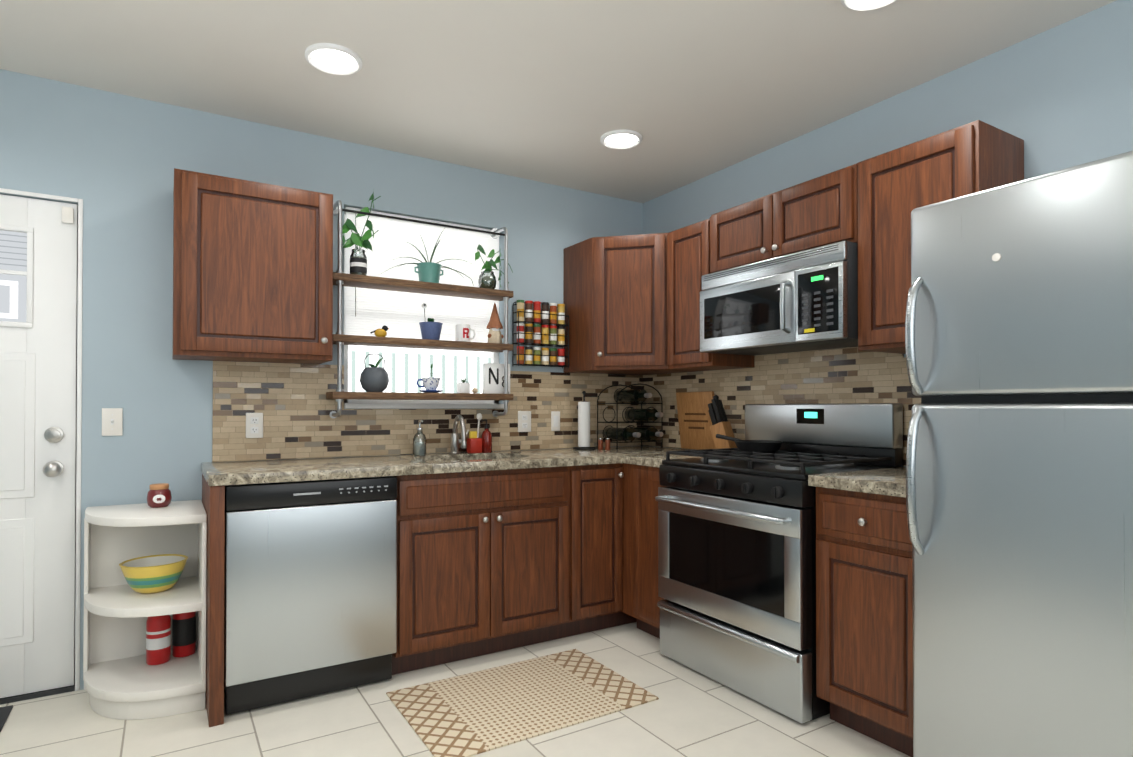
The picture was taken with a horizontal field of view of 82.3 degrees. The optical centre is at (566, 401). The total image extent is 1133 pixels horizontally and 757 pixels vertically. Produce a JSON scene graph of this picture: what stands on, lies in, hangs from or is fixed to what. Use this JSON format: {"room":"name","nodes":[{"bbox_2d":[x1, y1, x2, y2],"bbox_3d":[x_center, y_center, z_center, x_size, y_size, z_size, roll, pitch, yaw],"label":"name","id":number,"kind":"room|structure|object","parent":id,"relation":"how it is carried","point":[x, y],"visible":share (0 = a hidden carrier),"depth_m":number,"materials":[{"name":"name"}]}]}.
{"room":"kitchen","nodes":[
{"label":"kitchen","id":0,"kind":"room"},
{"bbox_2d":[0,69,642,689],"bbox_3d":[-1.416,-0.057,3.127,4.720,2.490,0.160,0,-1,-32],"label":"wall","id":1,"kind":"structure","parent":0,"point":[112,159],"depth_m":2.82,"materials":[{"name":"paint"}]},
{"bbox_2d":[0,194,77,697],"bbox_3d":[-2.397,0.172,2.421,0.902,1.981,0.122,0,-1,-32],"label":"entry door","id":2,"kind":"structure","parent":1,"relation":"in","point":[38,326],"depth_m":2.61,"materials":[{"name":"white paint"}]},
{"bbox_2d":[0,188,82,704],"bbox_3d":[-2.438,0.172,2.486,0.942,2.021,0.156,0,-1,-32],"label":"door frame","id":3,"kind":"structure","parent":1,"relation":"attached to","point":[44,693],"depth_m":2.66,"materials":[{"name":"white paint"}]},
{"bbox_2d":[102,408,122,435],"bbox_3d":[-1.904,0.085,2.717,0.072,0.116,0.019,0,-1,-32],"label":"light switch","id":4,"kind":"object","parent":1,"relation":"attached to","point":[112,421],"visible":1,"depth_m":2.72,"materials":[{"name":"white plastic"}]},
{"bbox_2d":[173,168,332,363],"bbox_3d":[-1.372,-0.557,2.850,0.610,0.744,0.359,0,-1,-32],"label":"upper cabinet","id":5,"kind":"object","parent":1,"relation":"attached to","point":[252,271],"visible":1,"depth_m":2.72,"materials":[{"name":"brown wood"}]},
{"bbox_2d":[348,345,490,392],"bbox_3d":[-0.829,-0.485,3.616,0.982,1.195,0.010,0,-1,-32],"label":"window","id":6,"kind":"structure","parent":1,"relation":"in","point":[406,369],"depth_m":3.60,"materials":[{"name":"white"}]},
{"bbox_2d":[326,200,512,417],"bbox_3d":[-0.734,-0.449,3.353,0.945,1.065,0.168,0,-1,-32],"label":"shelf unit","id":7,"kind":"object","parent":1,"relation":"attached to","point":[341,278],"visible":0.98,"depth_m":3.27,"materials":[{"name":"brown wood"}]},
{"bbox_2d":[342,192,380,275],"bbox_3d":[-1.012,-0.827,3.174,0.193,0.439,0.093,0,-1,-32],"label":"potted plant","id":8,"kind":"object","parent":7,"relation":"on","point":[358,264],"visible":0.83,"depth_m":3.15,"materials":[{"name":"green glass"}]},
{"bbox_2d":[360,354,388,391],"bbox_3d":[-0.951,-0.143,3.212,0.140,0.192,0.139,0,-1,-32],"label":"potted plant","id":9,"kind":"object","parent":7,"relation":"on","point":[374,378],"visible":0.92,"depth_m":3.16,"materials":[{"name":"stone"}]},
{"bbox_2d":[370,326,388,336],"bbox_3d":[-0.928,-0.349,3.231,0.096,0.065,0.043,0,-1,-32],"label":"bird figurine","id":10,"kind":"object","parent":7,"relation":"on","point":[382,332],"visible":0.92,"depth_m":3.22,"materials":[{"name":"yellow ceramic"}]},
{"bbox_2d":[381,224,472,282],"bbox_3d":[-0.732,-0.769,3.348,0.520,0.328,0.137,0,-1,-32],"label":"potted plant","id":11,"kind":"object","parent":7,"relation":"on","point":[428,271],"visible":0.88,"depth_m":3.32,"materials":[{"name":"ceramic"}]},
{"bbox_2d":[416,364,441,392],"bbox_3d":[-0.711,-0.122,3.357,0.139,0.154,0.120,0,-1,-32],"label":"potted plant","id":12,"kind":"object","parent":7,"relation":"on","point":[431,384],"visible":0.96,"depth_m":3.33,"materials":[{"name":"ceramic"}]},
{"bbox_2d":[419,303,442,339],"bbox_3d":[-0.704,-0.412,3.367,0.122,0.194,0.122,0,-1,-32],"label":"potted plant","id":13,"kind":"object","parent":7,"relation":"on","point":[430,329],"visible":0.92,"depth_m":3.33,"materials":[{"name":"ceramic"}]},
{"bbox_2d":[457,378,469,392],"bbox_3d":[-0.543,-0.085,3.455,0.070,0.081,0.063,0,-1,-32],"label":"potted plant","id":14,"kind":"object","parent":7,"relation":"on","point":[462,387],"visible":1,"depth_m":3.44,"materials":[{"name":"paint"}]},
{"bbox_2d":[455,324,475,341],"bbox_3d":[-0.538,-0.362,3.468,0.114,0.095,0.081,0,-1,-32],"label":"mug","id":15,"kind":"object","parent":7,"relation":"on","point":[462,332],"visible":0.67,"depth_m":3.43,"materials":[{"name":"white ceramic"}]},
{"bbox_2d":[475,245,512,288],"bbox_3d":[-0.407,-0.726,3.552,0.227,0.244,0.099,0,-1,-32],"label":"potted plant","id":16,"kind":"object","parent":7,"relation":"on","point":[489,281],"visible":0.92,"depth_m":3.52,"materials":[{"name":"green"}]},
{"bbox_2d":[487,303,503,343],"bbox_3d":[-0.393,-0.430,3.558,0.094,0.233,0.091,0,-1,-32],"label":"gnome figurine","id":17,"kind":"object","parent":7,"relation":"on","point":[494,326],"visible":0.98,"depth_m":3.53,"materials":[{"name":"beige ceramic"}]},
{"bbox_2d":[482,363,509,393],"bbox_3d":[-0.382,-0.126,3.547,0.156,0.165,0.034,0,-1,-32],"label":"block sign","id":18,"kind":"object","parent":7,"relation":"on","point":[492,378],"visible":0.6,"depth_m":3.52,"materials":[{"name":"white paint"}]},
{"bbox_2d":[344,208,503,408],"bbox_3d":[-0.750,-0.473,3.488,0.882,1.020,0.130,0,-1,-32],"label":"window","id":19,"kind":"structure","parent":1,"relation":"in","point":[413,404],"depth_m":3.41,"materials":[{"name":"white paint"}]},
{"bbox_2d":[345,207,499,342],"bbox_3d":[-0.748,-0.644,3.486,0.858,0.671,0.039,0,-1,-32],"label":"window blinds","id":20,"kind":"object","parent":19,"relation":"attached to","point":[398,314],"visible":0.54,"depth_m":3.45,"materials":[{"name":"white paint"}]},
{"bbox_2d":[212,361,643,461],"bbox_3d":[-0.545,0.049,3.560,2.458,0.454,0.009,0,-1,-32],"label":"backsplash","id":21,"kind":"structure","parent":1,"relation":"attached to","point":[292,404],"depth_m":3.26,"materials":[{"name":"tile"}]},
{"bbox_2d":[246,413,262,437],"bbox_3d":[-1.442,0.109,2.996,0.072,0.116,0.008,0,-1,-32],"label":"outlet","id":22,"kind":"object","parent":21,"relation":"attached to","point":[254,425],"visible":1,"depth_m":2.99,"materials":[{"name":"white plastic"}]},
{"bbox_2d":[518,411,530,431],"bbox_3d":[-0.241,0.114,3.736,0.085,0.120,0.008,0,-1,-32],"label":"outlet","id":23,"kind":"object","parent":21,"relation":"attached to","point":[524,421],"visible":1,"depth_m":3.73,"materials":[{"name":"white plastic"}]},
{"bbox_2d":[551,411,559,430],"bbox_3d":[-0.063,0.115,3.844,0.060,0.116,0.011,0,-1,-32],"label":"light switch","id":24,"kind":"object","parent":21,"relation":"attached to","point":[555,420],"visible":1,"depth_m":3.84,"materials":[{"name":"white plastic"}]},
{"bbox_2d":[512,300,568,367],"bbox_3d":[-0.147,-0.392,3.759,0.335,0.383,0.075,0,-1,-32],"label":"spice rack","id":25,"kind":"object","parent":1,"relation":"attached to","point":[556,316],"visible":0.96,"depth_m":3.74,"materials":[{"name":"multicoloured glass"}]},
{"bbox_2d":[564,233,708,374],"bbox_3d":[0.397,-0.549,3.793,0.613,0.744,0.609,0,-1,-32],"label":"upper cabinet","id":26,"kind":"object","parent":1,"relation":"attached to","point":[615,295],"visible":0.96,"depth_m":3.58,"materials":[{"name":"brown wood"}]},
{"bbox_2d":[0,622,909,756],"bbox_3d":[-0.141,1.230,1.047,4.720,0.120,5.020,0,-1,-32],"label":"floor","id":27,"kind":"structure","parent":0,"point":[689,712],"depth_m":2.35,"materials":[{"name":"tile"}]},
{"bbox_2d":[0,705,12,731],"bbox_3d":[-2.369,1.175,2.200,0.715,0.010,0.290,0,-1,-32],"label":"rug","id":28,"kind":"object","parent":27,"relation":"on","point":[5,711],"visible":0.96,"depth_m":2.44,"materials":[{"name":"grey fabric"}]},
{"bbox_2d":[83,500,206,719],"bbox_3d":[-1.675,0.807,2.572,0.410,0.752,0.465,0,-1,-32],"label":"corner shelf unit","id":29,"kind":"object","parent":27,"relation":"on","point":[122,680],"visible":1,"depth_m":2.58,"materials":[{"name":"white painted wood"}]},
{"bbox_2d":[119,554,187,593],"bbox_3d":[-1.673,0.705,2.633,0.238,0.121,0.237,0,-1,-32],"label":"striped bowl","id":30,"kind":"object","parent":29,"relation":"on","point":[150,574],"visible":1,"depth_m":2.58,"materials":[{"name":"yellow ceramic"}]},
{"bbox_2d":[146,615,170,664],"bbox_3d":[-1.694,0.945,2.677,0.102,0.257,0.088,0,-1,-32],"label":"canister","id":31,"kind":"object","parent":29,"relation":"on","point":[158,640],"visible":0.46,"depth_m":2.65,"materials":[{"name":"white paint"}]},
{"bbox_2d":[147,483,171,507],"bbox_3d":[-1.676,0.385,2.669,0.088,0.092,0.087,0,-1,-32],"label":"candle jar","id":32,"kind":"object","parent":29,"relation":"on","point":[158,495],"visible":1,"depth_m":2.64,"materials":[{"name":"red glass"}]},
{"bbox_2d":[172,611,195,656],"bbox_3d":[-1.636,0.946,2.759,0.102,0.257,0.088,0,-1,-32],"label":"canister","id":33,"kind":"object","parent":29,"relation":"on","point":[183,634],"visible":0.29,"depth_m":2.73,"materials":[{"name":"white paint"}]},
{"bbox_2d":[224,476,396,714],"bbox_3d":[-1.143,0.752,2.812,0.635,0.868,0.630,0,-1,-32],"label":"dishwasher","id":34,"kind":"object","parent":27,"relation":"on","point":[310,588],"visible":0.96,"depth_m":2.53,"materials":[{"name":"silver metal"}]},
{"bbox_2d":[392,487,573,674],"bbox_3d":[-0.508,0.839,3.219,0.860,0.700,0.617,0,-1,-32],"label":"base cabinet","id":35,"kind":"object","parent":27,"relation":"on","point":[492,561],"depth_m":2.94,"materials":[{"name":"brown wood"}]},
{"bbox_2d":[386,649,658,756],"bbox_3d":[-0.181,1.179,2.599,0.910,0.008,0.615,0,-1,-32],"label":"kitchen rug","id":36,"kind":"object","parent":27,"relation":"on","point":[473,713],"visible":0.98,"depth_m":2.54,"materials":[{"name":"beige fabric"}]},
{"bbox_2d":[514,483,625,634],"bbox_3d":[-0.034,0.842,3.511,0.385,0.700,0.617,0,-1,-32],"label":"base cabinet","id":37,"kind":"object","parent":27,"relation":"on","point":[598,514],"depth_m":3.27,"materials":[{"name":"brown wood"}]},
{"bbox_2d":[570,479,635,623],"bbox_3d":[0.395,0.844,3.775,0.623,0.700,0.617,0,-1,-32],"label":"base cabinet","id":38,"kind":"object","parent":27,"relation":"on","point":[606,484],"depth_m":3.30,"materials":[{"name":"brown wood"}]},
{"bbox_2d":[201,445,681,485],"bbox_3d":[-0.398,0.381,3.274,2.502,0.212,0.645,0,-1,-32],"label":"countertop","id":39,"kind":"structure","parent":38,"relation":"on","point":[308,469],"depth_m":2.88,"materials":[{"name":"stone"}]},
{"bbox_2d":[413,419,425,455],"bbox_3d":[-0.748,0.182,3.309,0.066,0.185,0.074,0,-1,-32],"label":"soap dispenser","id":40,"kind":"object","parent":39,"relation":"on","point":[419,448],"visible":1,"depth_m":3.29,"materials":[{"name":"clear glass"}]},
{"bbox_2d":[449,415,468,453],"bbox_3d":[-0.545,0.172,3.418,0.110,0.205,0.170,0,-1,-32],"label":"faucet","id":41,"kind":"object","parent":39,"relation":"on","point":[455,440],"visible":1,"depth_m":3.43,"materials":[{"name":"silver metal"}]},
{"bbox_2d":[467,413,491,452],"bbox_3d":[-0.468,0.169,3.515,0.137,0.214,0.062,0,-1,-32],"label":"sink caddy","id":42,"kind":"object","parent":39,"relation":"on","point":[476,444],"visible":1,"depth_m":3.50,"materials":[{"name":"red plastic"}]},
{"bbox_2d":[573,391,594,449],"bbox_3d":[0.103,0.107,3.815,0.132,0.343,0.132,0,-1,-32],"label":"paper towel holder","id":43,"kind":"object","parent":39,"relation":"on","point":[583,424],"visible":1,"depth_m":3.78,"materials":[{"name":"white paper"}]},
{"bbox_2d":[598,438,610,449],"bbox_3d":[0.217,0.244,3.745,0.075,0.068,0.034,0,-1,9],"label":"pepper shaker","id":44,"kind":"object","parent":39,"relation":"on","point":[600,443],"visible":1,"depth_m":3.73,"materials":[{"name":"brown wood"}]},
{"bbox_2d":[597,383,662,448],"bbox_3d":[0.409,0.085,3.918,0.350,0.388,0.306,0,-1,-32],"label":"wine rack","id":45,"kind":"object","parent":39,"relation":"on","point":[629,432],"visible":0.96,"depth_m":3.91,"materials":[{"name":"black metal"}]},
{"bbox_2d":[676,391,715,449],"bbox_3d":[0.749,0.110,3.725,0.058,0.334,0.300,0,-1,-32],"label":"cutting board","id":46,"kind":"object","parent":39,"relation":"on","point":[695,422],"visible":0.81,"depth_m":3.72,"materials":[{"name":"brown wood"}]},
{"bbox_2d":[622,463,666,638],"bbox_3d":[0.642,0.754,3.379,0.618,0.874,0.352,0,-1,-32],"label":"base cabinet","id":47,"kind":"object","parent":27,"relation":"on","point":[641,597],"visible":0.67,"depth_m":3.24,"materials":[{"name":"brown wood"}]},
{"bbox_2d":[617,449,702,467],"bbox_3d":[0.636,0.295,3.342,0.672,0.040,0.284,0,-1,-32],"label":"countertop","id":48,"kind":"structure","parent":47,"relation":"on","point":[644,457],"depth_m":3.27,"materials":[{"name":"stone"}]},
{"bbox_2d":[708,395,736,448],"bbox_3d":[0.828,0.119,3.414,0.080,0.309,0.190,0,-1,-42],"label":"knife block","id":49,"kind":"object","parent":48,"relation":"on","point":[721,424],"visible":0.75,"depth_m":3.41,"materials":[{"name":"brown wood"}]},
{"bbox_2d":[655,403,902,722],"bbox_3d":[0.887,0.597,2.844,0.710,1.178,0.804,0,-1,-32],"label":"gas range","id":50,"kind":"object","parent":27,"relation":"on","point":[736,605],"visible":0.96,"depth_m":2.67,"materials":[{"name":"silver metal"}]},
{"bbox_2d":[716,434,782,450],"bbox_3d":[0.873,0.196,3.146,0.224,0.069,0.374,0,-1,-32],"label":"skillet","id":51,"kind":"object","parent":50,"relation":"on","point":[757,445],"visible":0.98,"depth_m":3.01,"materials":[{"name":"metal"}]},
{"bbox_2d":[816,487,912,756],"bbox_3d":[1.261,0.745,2.345,0.649,0.874,0.423,0,-1,-32],"label":"base cabinet","id":52,"kind":"object","parent":27,"relation":"on","point":[864,628],"visible":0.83,"depth_m":2.20,"materials":[{"name":"brown wood"}]},
{"bbox_2d":[808,467,905,497],"bbox_3d":[1.264,0.287,2.350,0.642,0.040,0.426,0,-1,-32],"label":"countertop","id":53,"kind":"structure","parent":52,"relation":"on","point":[889,481],"depth_m":2.24,"materials":[{"name":"stone"}]},
{"bbox_2d":[905,151,1132,756],"bbox_3d":[1.493,0.283,1.778,0.780,1.762,0.760,0,-1,-32],"label":"refrigerator","id":54,"kind":"object","parent":27,"relation":"on","point":[1019,363],"visible":1,"depth_m":1.68,"materials":[{"name":"silver metal"}]},
{"bbox_2d":[0,0,1116,202],"bbox_3d":[-0.141,-1.380,1.070,4.720,0.120,5.020,0,-1,-32],"label":"ceiling","id":55,"kind":"structure","parent":0,"point":[552,92],"depth_m":2.52,"materials":[{"name":"paint"}]},
{"bbox_2d":[305,43,361,74],"bbox_3d":[-0.885,-1.304,2.467,0.205,0.026,0.205,0,-1,13],"label":"recessed light","id":56,"kind":"object","parent":55,"relation":"in","point":[331,58],"depth_m":2.46,"materials":[{"name":"white paint"}]},
{"bbox_2d":[600,129,641,148],"bbox_3d":[0.271,-1.297,3.203,0.205,0.026,0.205,0,-1,13],"label":"recessed light","id":57,"kind":"object","parent":55,"relation":"in","point":[622,138],"depth_m":3.19,"materials":[{"name":"white paint"}]},
{"bbox_2d":[841,0,896,10],"bbox_3d":[0.979,-1.307,2.053,0.205,0.026,0.205,0,-1,13],"label":"recessed light","id":58,"kind":"object","parent":55,"relation":"in","point":[858,5],"depth_m":2.12,"materials":[{"name":"white paint"}]},
{"bbox_2d":[643,0,1132,466],"bbox_3d":[1.842,-0.065,2.186,0.160,2.490,4.860,0,-1,-32],"label":"wall","id":59,"kind":"structure","parent":0,"point":[1058,97],"depth_m":2.40,"materials":[{"name":"paint"}]},
{"bbox_2d":[667,218,754,370],"bbox_3d":[0.766,-0.551,3.467,0.327,0.744,0.333,0,-1,-32],"label":"upper cabinet","id":60,"kind":"object","parent":59,"relation":"attached to","point":[688,257],"visible":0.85,"depth_m":3.38,"materials":[{"name":"brown wood"}]},
{"bbox_2d":[644,347,920,465],"bbox_3d":[1.081,0.002,3.255,0.009,0.544,2.160,0,-1,-32],"label":"backsplash","id":61,"kind":"structure","parent":59,"relation":"attached to","point":[849,375],"depth_m":3.19,"materials":[{"name":"tile"}]},
{"bbox_2d":[710,164,857,272],"bbox_3d":[1.048,-0.783,2.972,0.369,0.310,0.804,0,-1,-32],"label":"upper cabinet","id":62,"kind":"object","parent":59,"relation":"attached to","point":[816,212],"visible":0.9,"depth_m":2.82,"materials":[{"name":"brown wood"}]},
{"bbox_2d":[700,241,857,355],"bbox_3d":[1.006,-0.435,2.943,0.442,0.380,0.796,0,-1,-32],"label":"over-the-range microwave","id":63,"kind":"object","parent":62,"relation":"attached to","point":[804,300],"visible":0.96,"depth_m":2.77,"materials":[{"name":"silver metal"}]},
{"bbox_2d":[857,120,1023,353],"bbox_3d":[1.392,-0.574,2.442,0.337,0.742,0.450,0,-1,-32],"label":"upper cabinet","id":64,"kind":"object","parent":59,"relation":"attached to","point":[896,187],"visible":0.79,"depth_m":2.38,"materials":[{"name":"brown wood"}]}
]}

